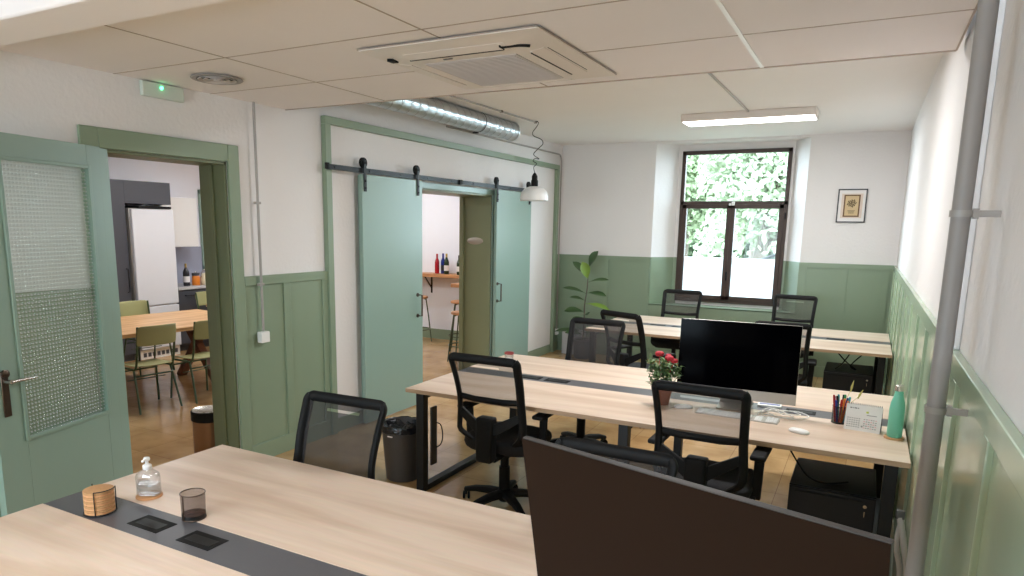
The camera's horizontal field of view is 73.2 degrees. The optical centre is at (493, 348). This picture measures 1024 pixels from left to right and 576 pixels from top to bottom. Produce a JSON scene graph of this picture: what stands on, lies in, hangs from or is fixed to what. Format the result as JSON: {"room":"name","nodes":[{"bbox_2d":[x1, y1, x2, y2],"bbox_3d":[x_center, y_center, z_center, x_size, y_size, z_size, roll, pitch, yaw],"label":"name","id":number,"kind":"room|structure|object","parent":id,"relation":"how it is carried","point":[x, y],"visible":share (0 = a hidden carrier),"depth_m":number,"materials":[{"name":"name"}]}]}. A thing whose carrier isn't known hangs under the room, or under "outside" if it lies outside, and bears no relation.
{"room":"open-plan office","nodes":[
{"label":"open-plan office","id":0,"kind":"room"},
{"bbox_2d":[108,157,200,246],"bbox_3d":[-5.567,-1.304,8.968,0.200,2.950,8.650,6,11,28],"label":"wall","id":1,"kind":"structure","parent":0,"point":[184,180],"depth_m":9.99,"materials":[{"name":"paint"}]},
{"bbox_2d":[123,180,170,204],"bbox_3d":[-4.842,-2.089,9.275,0.600,0.290,0.678,6,11,28],"label":"upper cabinet","id":2,"kind":"object","parent":1,"relation":"attached to","point":[135,192],"visible":0.71,"depth_m":9.13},
{"bbox_2d":[146,197,198,246],"bbox_3d":[-4.648,-1.828,9.996,0.340,0.700,0.580,6,11,28],"label":"upper cabinet","id":3,"kind":"object","parent":1,"relation":"attached to","point":[184,209],"visible":0.51,"depth_m":9.98,"materials":[{"name":"white plastic"}]},
{"bbox_2d":[175,247,204,282],"bbox_3d":[-4.338,-1.365,11.045,0.013,0.540,2.600,6,11,28],"label":"backsplash","id":4,"kind":"structure","parent":1,"relation":"attached to","point":[192,256],"depth_m":10.49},
{"bbox_2d":[197,190,204,269],"bbox_3d":[-4.275,-1.889,11.031,0.040,1.220,0.970,6,11,28],"label":"window","id":5,"kind":"structure","parent":1,"relation":"in","point":[199,195],"depth_m":10.60,"materials":[{"name":"green paint"}]},
{"bbox_2d":[0,50,562,516],"bbox_3d":[-2.221,-0.541,4.800,0.436,3.000,12.775,6,11,28],"label":"wall","id":6,"kind":"structure","parent":0,"point":[40,98],"depth_m":5.29,"materials":[{"name":"white paint"}]},
{"bbox_2d":[0,132,132,516],"bbox_3d":[-2.400,-0.008,3.863,0.100,2.252,0.900,3,10,12],"label":"door","id":7,"kind":"structure","parent":6,"relation":"in","point":[62,460],"depth_m":3.88,"materials":[{"name":"green paint"}]},
{"bbox_2d":[0,0,228,45],"bbox_3d":[-0.818,-1.231,2.223,4.355,0.098,0.240,6,11,28],"label":"ceiling beam","id":8,"kind":"structure","parent":6,"relation":"attached to","point":[20,20],"depth_m":2.61,"materials":[{"name":"paint"}]},
{"bbox_2d":[139,80,183,102],"bbox_3d":[-2.090,-1.623,4.361,0.046,0.090,0.295,6,11,28],"label":"exit sign","id":9,"kind":"object","parent":6,"relation":"attached to","point":[147,88],"visible":1,"depth_m":4.34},
{"bbox_2d":[77,124,252,475],"bbox_3d":[-2.231,-0.204,4.693,0.284,2.374,1.143,6,11,28],"label":"trim","id":10,"kind":"structure","parent":6,"relation":"attached to","point":[214,183],"depth_m":5.00,"materials":[{"name":"green paint"}]},
{"bbox_2d":[252,102,269,342],"bbox_3d":[-1.739,-0.909,5.113,0.050,1.754,0.085,6,11,28],"label":"cable conduit","id":11,"kind":"object","parent":6,"relation":"attached to","point":[263,336],"visible":1,"depth_m":5.13,"materials":[{"name":"white plastic"}]},
{"bbox_2d":[325,157,524,415],"bbox_3d":[-0.450,-0.706,7.528,0.160,2.400,3.940,6,11,28],"label":"door","id":12,"kind":"structure","parent":6,"relation":"in","point":[390,208],"depth_m":6.55,"materials":[{"name":"green paint"}]},
{"bbox_2d":[492,177,530,356],"bbox_3d":[0.260,-0.914,8.763,0.102,2.400,1.001,6,11,28],"label":"door","id":13,"kind":"structure","parent":12,"relation":"hanging from","point":[512,216],"depth_m":8.71,"materials":[{"name":"green paint"}]},
{"bbox_2d":[358,175,494,396],"bbox_3d":[-0.790,-0.628,7.514,0.450,2.265,2.570,6,11,28],"label":"trim","id":14,"kind":"structure","parent":6,"relation":"attached to","point":[476,212],"depth_m":8.49,"materials":[{"name":"green paint"}]},
{"bbox_2d":[321,115,559,412],"bbox_3d":[-0.248,-0.927,7.981,0.050,2.707,4.891,6,11,28],"label":"trim","id":15,"kind":"structure","parent":6,"relation":"attached to","point":[326,121],"depth_m":6.00,"materials":[{"name":"green paint"}]},
{"bbox_2d":[349,344,550,415],"bbox_3d":[-0.284,0.346,8.210,0.018,0.120,4.748,6,11,28],"label":"baseboard","id":16,"kind":"structure","parent":6,"relation":"attached to","point":[543,350],"depth_m":9.91,"materials":[{"name":"green paint"}]},
{"bbox_2d":[446,125,561,334],"bbox_3d":[0.238,-1.277,8.817,0.045,2.623,3.142,6,11,28],"label":"cable conduit","id":17,"kind":"object","parent":6,"relation":"attached to","point":[447,126],"visible":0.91,"depth_m":9.95,"materials":[{"name":"white plastic"}]},
{"bbox_2d":[422,194,459,330],"bbox_3d":[-1.442,-1.689,11.485,4.640,2.950,0.150,6,11,28],"label":"wall","id":18,"kind":"structure","parent":0,"point":[440,213],"depth_m":11.12,"materials":[{"name":"paint"}]},
{"bbox_2d":[422,272,458,292],"bbox_3d":[-0.669,-1.010,10.927,2.250,0.330,0.281,6,11,28],"label":"wall shelf","id":19,"kind":"object","parent":18,"relation":"attached to","point":[424,274],"visible":0.32,"depth_m":10.92,"materials":[{"name":"brown wood"}]},
{"bbox_2d":[435,254,438,273],"bbox_3d":[-0.894,-1.345,10.960,0.073,0.311,0.073,6,11,28],"label":"wine bottle","id":20,"kind":"object","parent":19,"relation":"on","point":[437,259],"visible":1,"depth_m":10.93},
{"bbox_2d":[441,253,444,273],"bbox_3d":[-0.796,-1.343,10.930,0.073,0.321,0.073,6,11,28],"label":"wine bottle","id":21,"kind":"object","parent":19,"relation":"on","point":[442,259],"visible":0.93,"depth_m":10.90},
{"bbox_2d":[444,254,448,273],"bbox_3d":[-0.736,-1.328,10.853,0.081,0.321,0.081,6,11,28],"label":"wine bottle","id":22,"kind":"object","parent":19,"relation":"on","point":[446,261],"visible":1,"depth_m":10.83,"materials":[{"name":"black glass"}]},
{"bbox_2d":[423,328,458,340],"bbox_3d":[-1.194,-0.270,11.493,3.940,0.160,0.016,6,11,28],"label":"baseboard","id":23,"kind":"structure","parent":18,"relation":"attached to","point":[436,333],"depth_m":11.32,"materials":[{"name":"green paint"}]},
{"bbox_2d":[0,0,977,109],"bbox_3d":[-1.427,-1.269,1.093,4.329,0.370,7.312,6,11,28],"label":"ceiling","id":24,"kind":"structure","parent":0,"point":[286,54],"depth_m":3.19,"materials":[{"name":"tile"}]},
{"bbox_2d":[190,73,242,84],"bbox_3d":[-1.669,-1.624,4.167,0.300,0.020,0.300,6,11,28],"label":"ceiling vent","id":25,"kind":"object","parent":24,"relation":"in","point":[210,78],"visible":1,"depth_m":4.15,"materials":[{"name":"grey plastic"}]},
{"bbox_2d":[357,25,616,88],"bbox_3d":[0.008,-1.488,3.648,0.988,0.046,1.056,6,11,28],"label":"air conditioner","id":26,"kind":"object","parent":24,"relation":"attached to","point":[530,54],"visible":1,"depth_m":3.43,"materials":[{"name":"white plastic"}]},
{"bbox_2d":[425,54,563,85],"bbox_3d":[0.018,-1.475,3.671,0.524,0.007,0.590,6,11,28],"label":"vent grille","id":27,"kind":"object","parent":26,"relation":"attached to","point":[497,69],"depth_m":3.62,"materials":[{"name":"plastic"}]},
{"bbox_2d":[124,337,882,515],"bbox_3d":[-2.394,0.936,5.332,10.200,0.100,13.500,6,11,28],"label":"floor","id":28,"kind":"structure","parent":0,"point":[163,433],"depth_m":6.09,"materials":[{"name":"wood"}]},
{"bbox_2d":[110,179,135,361],"bbox_3d":[-5.362,-0.908,8.468,0.663,2.350,1.560,6,11,28],"label":"tall cabinet","id":29,"kind":"object","parent":28,"relation":"on","point":[116,186],"visible":0.2,"depth_m":8.87,"materials":[{"name":"black metal"}]},
{"bbox_2d":[119,300,174,375],"bbox_3d":[-4.302,-0.142,8.505,0.501,0.854,0.451,8,12,33],"label":"chair","id":30,"kind":"object","parent":28,"relation":"on","point":[137,307],"visible":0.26,"depth_m":8.57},
{"bbox_2d":[125,206,181,359],"bbox_3d":[-4.810,-0.911,9.450,0.660,2.030,0.620,6,11,28],"label":"fridge","id":31,"kind":"object","parent":28,"relation":"on","point":[150,229],"visible":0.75,"depth_m":9.22,"materials":[{"name":"metal"}]},
{"bbox_2d":[124,323,182,414],"bbox_3d":[-3.412,0.171,6.815,0.501,0.854,0.451,8,12,34],"label":"chair","id":32,"kind":"object","parent":28,"relation":"on","point":[166,333],"visible":0.9,"depth_m":6.67,"materials":[{"name":"wood"}]},
{"bbox_2d":[121,309,210,379],"bbox_3d":[-3.940,0.117,7.481,1.320,0.762,2.500,8,12,33],"label":"dining table","id":33,"kind":"object","parent":28,"relation":"on","point":[184,320],"visible":0.3,"depth_m":7.97,"materials":[{"name":"brown wood"}]},
{"bbox_2d":[170,320,210,403],"bbox_3d":[-3.067,0.101,7.238,0.501,0.854,0.451,7,12,32],"label":"chair","id":34,"kind":"object","parent":28,"relation":"on","point":[200,328],"visible":0.64,"depth_m":7.04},
{"bbox_2d":[177,288,208,350],"bbox_3d":[-4.069,-0.596,11.028,0.612,0.880,2.600,6,11,28],"label":"base cabinet","id":35,"kind":"object","parent":28,"relation":"on","point":[187,299],"visible":0.11,"depth_m":9.89,"materials":[{"name":"black metal"}]},
{"bbox_2d":[178,282,205,289],"bbox_3d":[-4.075,-1.051,10.954,0.616,0.038,2.600,6,11,28],"label":"countertop","id":36,"kind":"structure","parent":35,"relation":"on","point":[181,286],"depth_m":9.93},
{"bbox_2d":[183,263,189,285],"bbox_3d":[-4.444,-1.066,9.978,0.091,0.321,0.091,6,11,28],"label":"wine bottle","id":37,"kind":"object","parent":36,"relation":"on","point":[186,275],"visible":1,"depth_m":9.95,"materials":[{"name":"black glass"}]},
{"bbox_2d":[192,271,199,284],"bbox_3d":[-4.359,-1.028,10.105,0.112,0.204,0.112,6,11,28],"label":"storage jar","id":38,"kind":"object","parent":36,"relation":"on","point":[195,276],"visible":1,"depth_m":10.06,"materials":[{"name":"glass"}]},
{"bbox_2d":[200,269,205,284],"bbox_3d":[-4.250,-1.067,10.248,0.214,0.235,0.196,-3,11,-22],"label":"kettle","id":39,"kind":"object","parent":36,"relation":"on","point":[202,277],"visible":0.44,"depth_m":10.17,"materials":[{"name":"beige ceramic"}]},
{"bbox_2d":[195,291,206,308],"bbox_3d":[-3.931,-0.378,9.866,0.501,0.854,0.451,5,11,22],"label":"chair","id":40,"kind":"object","parent":28,"relation":"on","point":[201,299],"visible":0.14,"depth_m":9.82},
{"bbox_2d":[190,405,214,453],"bbox_3d":[-2.255,0.666,5.475,0.256,0.386,0.256,6,11,28],"label":"pedal bin","id":41,"kind":"object","parent":28,"relation":"on","point":[202,419],"visible":0.56,"depth_m":5.36,"materials":[{"name":"brown metal"}]},
{"bbox_2d":[0,445,536,575],"bbox_3d":[-0.396,1.104,2.145,3.036,0.741,1.543,6,11,28],"label":"office desk","id":42,"kind":"object","parent":28,"relation":"on","point":[267,515],"visible":0.94,"depth_m":2.50,"materials":[{"name":"brown wood"}]},
{"bbox_2d":[84,506,115,515],"bbox_3d":[-1.504,0.616,2.636,0.105,0.008,0.105,6,11,28],"label":"coaster","id":43,"kind":"object","parent":42,"relation":"on","point":[113,509],"visible":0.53,"depth_m":2.60,"materials":[{"name":"brown wood"}]},
{"bbox_2d":[84,505,115,513],"bbox_3d":[-1.504,0.608,2.635,0.105,0.008,0.105,6,11,28],"label":"coaster","id":44,"kind":"object","parent":43,"relation":"on","point":[111,508],"visible":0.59,"depth_m":2.59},
{"bbox_2d":[84,503,114,510],"bbox_3d":[-1.503,0.599,2.633,0.105,0.008,0.105,6,11,28],"label":"coaster","id":45,"kind":"object","parent":44,"relation":"on","point":[112,505],"visible":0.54,"depth_m":2.59,"materials":[{"name":"brown wood"}]},
{"bbox_2d":[83,500,114,508],"bbox_3d":[-1.503,0.590,2.632,0.105,0.008,0.105,6,11,28],"label":"coaster","id":46,"kind":"object","parent":45,"relation":"on","point":[113,502],"visible":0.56,"depth_m":2.59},
{"bbox_2d":[83,498,114,506],"bbox_3d":[-1.503,0.582,2.630,0.105,0.008,0.105,6,11,28],"label":"coaster","id":47,"kind":"object","parent":46,"relation":"on","point":[111,501],"visible":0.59,"depth_m":2.59,"materials":[{"name":"brown wood"}]},
{"bbox_2d":[83,495,114,504],"bbox_3d":[-1.503,0.573,2.629,0.105,0.008,0.105,6,11,28],"label":"coaster","id":48,"kind":"object","parent":47,"relation":"on","point":[112,498],"visible":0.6,"depth_m":2.59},
{"bbox_2d":[83,493,114,502],"bbox_3d":[-1.503,0.564,2.627,0.105,0.008,0.105,6,11,28],"label":"coaster","id":49,"kind":"object","parent":48,"relation":"on","point":[110,497],"visible":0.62,"depth_m":2.59,"materials":[{"name":"brown wood"}]},
{"bbox_2d":[83,492,113,499],"bbox_3d":[-1.503,0.555,2.626,0.105,0.008,0.105,6,11,28],"label":"coaster","id":50,"kind":"object","parent":49,"relation":"on","point":[111,494],"visible":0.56,"depth_m":2.58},
{"bbox_2d":[82,490,113,497],"bbox_3d":[-1.503,0.547,2.624,0.105,0.008,0.105,6,11,28],"label":"coaster","id":51,"kind":"object","parent":50,"relation":"on","point":[112,491],"visible":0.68,"depth_m":2.58,"materials":[{"name":"brown wood"}]},
{"bbox_2d":[82,484,113,495],"bbox_3d":[-1.502,0.538,2.623,0.105,0.008,0.105,6,11,28],"label":"coaster","id":52,"kind":"object","parent":51,"relation":"on","point":[88,491],"visible":0.98,"depth_m":2.61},
{"bbox_2d":[83,484,116,517],"bbox_3d":[-1.503,0.576,2.629,0.117,0.098,0.116,2,10,8],"label":"holder","id":53,"kind":"object","parent":42,"relation":"on","point":[91,484],"visible":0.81,"depth_m":2.59,"materials":[{"name":"black metal"}]},
{"bbox_2d":[135,490,162,500],"bbox_3d":[-1.392,0.595,2.791,0.100,0.008,0.100,6,11,28],"label":"coaster","id":54,"kind":"object","parent":42,"relation":"on","point":[146,495],"visible":1,"depth_m":2.78,"materials":[{"name":"brown wood"}]},
{"bbox_2d":[135,457,160,486],"bbox_3d":[-1.391,0.513,2.776,0.090,0.158,0.059,2,10,5],"label":"sanitizer bottle","id":55,"kind":"object","parent":54,"relation":"on","point":[147,466],"visible":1,"depth_m":2.75,"materials":[{"name":"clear plastic"}]},
{"bbox_2d":[179,488,206,522],"bbox_3d":[-1.125,0.588,2.586,0.093,0.102,0.093,6,11,28],"label":"pen holder","id":56,"kind":"object","parent":42,"relation":"on","point":[195,514],"visible":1,"depth_m":2.56,"materials":[{"name":"brown"}]},
{"bbox_2d":[522,436,893,575],"bbox_3d":[0.388,0.546,1.392,0.727,0.642,0.192,10,14,42],"label":"computer monitor","id":57,"kind":"object","parent":42,"relation":"on","point":[592,515],"visible":1,"depth_m":1.31,"materials":[{"name":"metal"}]},
{"bbox_2d":[293,390,387,479],"bbox_3d":[-0.843,0.777,3.140,0.641,1.024,0.656,6,11,26],"label":"office chair","id":58,"kind":"object","parent":28,"relation":"on","point":[346,443],"visible":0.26,"depth_m":3.30,"materials":[{"name":"black plastic"}]},
{"bbox_2d":[382,416,416,482],"bbox_3d":[-0.664,0.744,5.068,0.323,0.422,0.328,6,11,28],"label":"waste bin","id":59,"kind":"object","parent":28,"relation":"on","point":[398,433],"visible":0.75,"depth_m":4.96,"materials":[{"name":"plastic"}]},
{"bbox_2d":[423,295,431,341],"bbox_3d":[-1.195,-0.460,10.894,0.406,0.737,0.406,5,11,22],"label":"bar stool","id":60,"kind":"object","parent":28,"relation":"on","point":[425,297],"visible":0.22,"depth_m":10.94,"materials":[{"name":"brown wood"}]},
{"bbox_2d":[447,310,458,361],"bbox_3d":[-0.418,-0.167,9.480,0.406,0.677,0.406,4,10,17],"label":"bar stool","id":61,"kind":"object","parent":28,"relation":"on","point":[455,313],"visible":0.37,"depth_m":9.40,"materials":[{"name":"brown wood"}]},
{"bbox_2d":[448,300,458,351],"bbox_3d":[-0.472,-0.342,10.287,0.406,0.737,0.406,1,10,0],"label":"bar stool","id":62,"kind":"object","parent":28,"relation":"on","point":[455,302],"visible":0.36,"depth_m":10.17,"materials":[{"name":"brown wood"}]},
{"bbox_2d":[448,352,552,513],"bbox_3d":[0.064,0.527,4.470,0.641,1.079,0.655,6,11,28],"label":"office chair","id":63,"kind":"object","parent":28,"relation":"on","point":[493,440],"visible":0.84,"depth_m":4.25,"materials":[{"name":"black plastic"}]},
{"bbox_2d":[562,331,567,353],"bbox_3d":[1.190,-0.095,10.191,0.300,0.340,0.200,6,11,28],"label":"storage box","id":64,"kind":"object","parent":28,"relation":"on","point":[564,335],"visible":0.14,"depth_m":10.15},
{"bbox_2d":[554,251,608,333],"bbox_3d":[1.246,-0.615,9.747,0.821,1.520,0.313,6,11,28],"label":"fig","id":65,"kind":"object","parent":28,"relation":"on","point":[583,267],"visible":0.64,"depth_m":9.64,"materials":[{"name":"green plant"}]},
{"bbox_2d":[550,317,625,442],"bbox_3d":[0.742,0.329,5.643,0.641,1.079,0.656,6,11,28],"label":"office chair","id":66,"kind":"object","parent":28,"relation":"on","point":[584,344],"visible":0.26,"depth_m":5.79,"materials":[{"name":"black plastic"}]},
{"bbox_2d":[554,436,677,477],"bbox_3d":[0.321,0.917,2.446,0.641,1.024,0.656,6,11,28],"label":"office chair","id":67,"kind":"object","parent":28,"relation":"on","point":[659,462],"visible":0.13,"depth_m":2.59,"materials":[{"name":"black plastic"}]},
{"bbox_2d":[600,309,674,368],"bbox_3d":[1.391,0.162,6.638,0.655,1.079,0.641,-7,13,-37],"label":"office chair","id":68,"kind":"object","parent":28,"relation":"on","point":[626,361],"visible":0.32,"depth_m":6.35,"materials":[{"name":"black plastic"}]},
{"bbox_2d":[405,354,910,537],"bbox_3d":[1.068,0.657,4.748,2.971,0.756,1.543,6,11,28],"label":"office desk","id":69,"kind":"object","parent":28,"relation":"on","point":[621,395],"depth_m":4.41,"materials":[{"name":"brown wood"}]},
{"bbox_2d":[430,405,442,464],"bbox_3d":[-0.403,0.607,4.833,0.103,0.420,0.038,-7,13,-38],"label":"panel","id":70,"kind":"object","parent":69,"relation":"hanging from","point":[433,410],"visible":1,"depth_m":4.81,"materials":[{"name":"black plastic"}]},
{"bbox_2d":[646,351,682,405],"bbox_3d":[1.077,0.185,4.357,0.249,0.341,0.215,-2,10,-15],"label":"rose","id":71,"kind":"object","parent":69,"relation":"on","point":[666,371],"visible":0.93,"depth_m":4.32,"materials":[{"name":"plant"}]},
{"bbox_2d":[674,404,691,408],"bbox_3d":[1.183,0.360,4.294,0.114,0.022,0.060,2,10,4],"label":"computer mouse","id":72,"kind":"object","parent":69,"relation":"on","point":[677,405],"visible":0.59,"depth_m":4.28,"materials":[{"name":"white plastic"}]},
{"bbox_2d":[696,407,779,424],"bbox_3d":[1.453,0.400,4.113,0.470,0.013,0.114,7,12,29],"label":"keyboard","id":73,"kind":"object","parent":69,"relation":"on","point":[771,420],"visible":0.62,"depth_m":4.07,"materials":[{"name":"plastic"}]},
{"bbox_2d":[676,318,802,410],"bbox_3d":[1.519,0.100,4.285,0.700,0.544,0.190,6,11,25],"label":"desktop computer","id":74,"kind":"object","parent":69,"relation":"on","point":[762,360],"visible":0.79,"depth_m":4.20,"materials":[{"name":"metal"}]},
{"bbox_2d":[757,407,808,419],"bbox_3d":[1.747,0.387,4.152,0.285,0.032,0.216,6,11,28],"label":"charging cable","id":75,"kind":"object","parent":69,"relation":"on","point":[775,409],"visible":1,"depth_m":4.15,"materials":[{"name":"white plastic"}]},
{"bbox_2d":[788,427,809,434],"bbox_3d":[1.687,0.454,3.804,0.060,0.022,0.114,-8,13,-40],"label":"computer mouse","id":76,"kind":"object","parent":69,"relation":"on","point":[792,429],"visible":1,"depth_m":3.79,"materials":[{"name":"white plastic"}]},
{"bbox_2d":[790,451,848,483],"bbox_3d":[1.770,0.625,3.759,0.359,0.232,0.040,1,10,3],"label":"loose cable","id":77,"kind":"object","parent":69,"relation":"hanging from","point":[804,472],"visible":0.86,"depth_m":3.77,"materials":[{"name":"black plastic"}]},
{"bbox_2d":[831,404,845,424],"bbox_3d":[2.011,0.382,4.006,0.084,0.102,0.084,6,11,28],"label":"pen holder","id":78,"kind":"object","parent":69,"relation":"on","point":[844,412],"visible":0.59,"depth_m":3.98,"materials":[{"name":"grey metal"}]},
{"bbox_2d":[843,402,882,433],"bbox_3d":[2.078,0.384,3.867,0.180,0.150,0.087,8,12,34],"label":"desk calendar","id":79,"kind":"object","parent":69,"relation":"on","point":[858,417],"visible":1,"depth_m":3.85,"materials":[{"name":"paper"}]},
{"bbox_2d":[883,434,904,440],"bbox_3d":[2.165,0.481,3.725,0.100,0.010,0.100,6,11,28],"label":"cork coaster","id":80,"kind":"object","parent":69,"relation":"on","point":[902,438],"visible":0.73,"depth_m":3.69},
{"bbox_2d":[886,384,904,437],"bbox_3d":[2.167,0.336,3.700,0.074,0.284,0.074,6,11,28],"label":"water bottle","id":81,"kind":"object","parent":80,"relation":"on","point":[896,416],"visible":1,"depth_m":3.68,"materials":[{"name":"green metal"}]},
{"bbox_2d":[650,289,702,371],"bbox_3d":[2.258,-0.163,8.544,0.641,1.079,0.655,6,11,28],"label":"office chair","id":82,"kind":"object","parent":28,"relation":"on","point":[673,344],"visible":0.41,"depth_m":8.64,"materials":[{"name":"black plastic"}]},
{"bbox_2d":[648,380,771,500],"bbox_3d":[1.156,0.665,3.780,0.641,1.079,0.655,6,11,29],"label":"office chair","id":83,"kind":"object","parent":28,"relation":"on","point":[733,475],"visible":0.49,"depth_m":3.51,"materials":[{"name":"black plastic"}]},
{"bbox_2d":[587,315,891,394],"bbox_3d":[2.661,0.175,7.640,2.956,0.741,1.506,6,11,28],"label":"office desk","id":84,"kind":"object","parent":28,"relation":"on","point":[877,345],"visible":0.44,"depth_m":7.18,"materials":[{"name":"brown wood"}]},
{"bbox_2d":[835,353,860,370],"bbox_3d":[3.441,0.118,6.683,0.259,0.198,0.081,6,11,28],"label":"loose cable","id":85,"kind":"object","parent":84,"relation":"hanging from","point":[851,366],"visible":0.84,"depth_m":6.67,"materials":[{"name":"black plastic"}]},
{"bbox_2d":[755,320,816,386],"bbox_3d":[2.741,0.216,6.616,0.641,1.019,0.655,6,11,25],"label":"office chair","id":86,"kind":"object","parent":28,"relation":"on","point":[805,379],"visible":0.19,"depth_m":6.31,"materials":[{"name":"black plastic"}]},
{"bbox_2d":[771,294,817,357],"bbox_3d":[3.455,-0.061,8.066,0.641,1.079,0.655,7,12,31],"label":"office chair","id":87,"kind":"object","parent":28,"relation":"on","point":[811,299],"visible":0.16,"depth_m":8.21,"materials":[{"name":"black plastic"}]},
{"bbox_2d":[787,457,876,532],"bbox_3d":[1.914,0.958,3.923,0.420,0.475,0.534,6,11,28],"label":"base cabinet","id":88,"kind":"object","parent":28,"relation":"on","point":[852,504],"visible":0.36,"depth_m":3.72,"materials":[{"name":"black metal"}]},
{"bbox_2d":[822,362,872,393],"bbox_3d":[3.519,0.446,6.871,0.425,0.500,0.564,6,11,28],"label":"base cabinet","id":89,"kind":"object","parent":28,"relation":"on","point":[841,378],"visible":0.35,"depth_m":6.64,"materials":[{"name":"black metal"}]},
{"bbox_2d":[659,390,670,405],"bbox_3d":[1.073,0.302,4.374,0.120,0.105,0.120,6,11,28],"label":"pot","id":90,"kind":"object","parent":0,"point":[665,392],"depth_m":4.33,"materials":[{"name":"ceramic"}]},
{"bbox_2d":[433,53,942,145],"bbox_3d":[1.622,-2.367,6.596,4.355,0.080,5.469,6,11,28],"label":"ceiling","id":91,"kind":"structure","parent":0,"point":[889,93],"depth_m":6.42,"materials":[{"name":"paint"}]},
{"bbox_2d":[365,98,519,140],"bbox_3d":[-0.536,-2.245,6.513,0.216,0.220,3.150,6,11,28],"label":"ventilation duct","id":92,"kind":"object","parent":91,"relation":"hanging from","point":[432,109],"visible":0.65,"depth_m":6.66,"materials":[{"name":"metal"}]},
{"bbox_2d":[450,96,536,123],"bbox_3d":[-0.256,-2.313,6.432,0.030,0.024,3.016,6,11,29],"label":"cable conduit","id":93,"kind":"object","parent":91,"relation":"attached to","point":[459,98],"visible":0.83,"depth_m":6.88,"materials":[{"name":"metal"}]},
{"bbox_2d":[520,121,547,200],"bbox_3d":[0.471,-2.111,7.777,0.322,0.875,0.322,6,11,28],"label":"pendant lamp","id":94,"kind":"object","parent":91,"relation":"hanging from","point":[532,193],"visible":1,"depth_m":7.74,"materials":[{"name":"white plastic"}]},
{"bbox_2d":[531,173,537,185],"bbox_3d":[0.468,-1.907,7.813,0.080,0.160,0.080,6,11,28],"label":"socket","id":95,"kind":"object","parent":94,"relation":"attached to","point":[534,182],"depth_m":7.79,"materials":[{"name":"black plastic"}]},
{"bbox_2d":[708,73,748,111],"bbox_3d":[1.728,-2.097,5.367,0.020,0.019,3.330,6,11,28],"label":"cable conduit","id":96,"kind":"object","parent":91,"relation":"attached to","point":[710,74],"visible":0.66,"depth_m":5.79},
{"bbox_2d":[681,106,819,126],"bbox_3d":[2.583,-2.338,6.973,1.280,0.080,0.360,6,11,28],"label":"ceiling lamp","id":97,"kind":"object","parent":91,"relation":"attached to","point":[811,112],"visible":0.98,"depth_m":6.85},
{"bbox_2d":[683,115,816,126],"bbox_3d":[2.582,-2.301,6.980,1.240,0.005,0.320,6,11,28],"label":"diffuser","id":98,"kind":"object","parent":97,"relation":"attached to","point":[734,119],"depth_m":6.92,"materials":[{"name":"plastic"}]},
{"bbox_2d":[557,130,911,377],"bbox_3d":[2.813,-1.325,9.499,4.765,3.050,0.446,6,11,28],"label":"wall","id":99,"kind":"structure","parent":0,"point":[620,201],"depth_m":9.09,"materials":[{"name":"white paint"}]},
{"bbox_2d":[674,147,792,306],"bbox_3d":[3.214,-1.630,9.335,1.395,2.050,0.120,6,11,28],"label":"window","id":100,"kind":"structure","parent":99,"relation":"in","point":[727,279],"depth_m":9.37,"materials":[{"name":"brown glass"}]},
{"bbox_2d":[836,189,867,222],"bbox_3d":[4.342,-1.726,8.354,0.316,0.400,0.020,6,11,28],"label":"framed picture","id":101,"kind":"object","parent":99,"relation":"attached to","point":[851,204],"visible":1,"depth_m":8.35,"materials":[{"name":"paper"}]},
{"bbox_2d":[842,195,860,216],"bbox_3d":[4.341,-1.726,8.352,0.176,0.264,0.002,6,11,28],"label":"print","id":102,"kind":"object","parent":101,"relation":"attached to","point":[851,204],"depth_m":8.35},
{"bbox_2d":[882,0,1023,575],"bbox_3d":[1.950,-0.152,2.811,0.226,3.050,13.175,6,11,28],"label":"wall","id":103,"kind":"structure","parent":0,"point":[977,522],"depth_m":2.06,"materials":[{"name":"white paint"}]},
{"bbox_2d":[894,509,907,575],"bbox_3d":[1.615,1.010,2.756,0.083,0.764,0.044,6,11,28],"label":"hose","id":104,"kind":"object","parent":103,"relation":"attached to","point":[900,540],"visible":0.91,"depth_m":2.70,"materials":[{"name":"plastic"}]},
{"bbox_2d":[905,0,1001,575],"bbox_3d":[1.317,0.163,1.992,0.118,2.696,0.057,6,11,28],"label":"pipe","id":105,"kind":"object","parent":103,"relation":"attached to","point":[961,213],"visible":0.99,"depth_m":1.93,"materials":[{"name":"metal"}]},
{"bbox_2d":[953,0,1006,349],"bbox_3d":[1.612,-0.617,2.286,0.022,1.253,0.080,6,11,28],"label":"cable trunking","id":106,"kind":"object","parent":103,"relation":"attached to","point":[1002,6],"visible":0.54,"depth_m":2.25,"materials":[{"name":"white paint"}]},
{"label":"outside","id":107,"kind":"structure","parent":0,"visible":0},
{"bbox_3d":[16.608,-2.836,30.781,28.000,0.200,49.975,6,11,28],"label":"ground","id":108,"kind":"structure","parent":107,"visible":0},
{"bbox_2d":[685,155,745,257],"bbox_3d":[4.577,-4.102,16.624,3.053,6.901,3.042,4,10,16],"label":"tree","id":109,"kind":"object","parent":108,"relation":"on","point":[693,216],"visible":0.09,"depth_m":16.17,"materials":[{"name":"green plant"}]},
{"bbox_2d":[687,198,774,259],"bbox_3d":[11.822,-5.918,31.849,14.404,5.529,4.845,6,11,28],"label":"foliage","id":110,"kind":"object","parent":108,"relation":"on","point":[691,250],"visible":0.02,"depth_m":31.97,"materials":[{"name":"green plant"}]},
{"bbox_2d":[693,152,787,259],"bbox_3d":[5.463,-3.039,13.777,2.823,5.833,2.798,6,11,28],"label":"tree","id":111,"kind":"object","parent":108,"relation":"on","point":[750,176],"visible":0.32,"depth_m":13.52,"materials":[{"name":"green plant"}]},
{"bbox_2d":[749,214,759,258],"bbox_3d":[7.696,-5.364,19.637,3.789,8.419,3.748,6,11,28],"label":"tree","id":112,"kind":"object","parent":108,"relation":"on","point":[750,248],"visible":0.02,"depth_m":20.05,"materials":[{"name":"green plant"}]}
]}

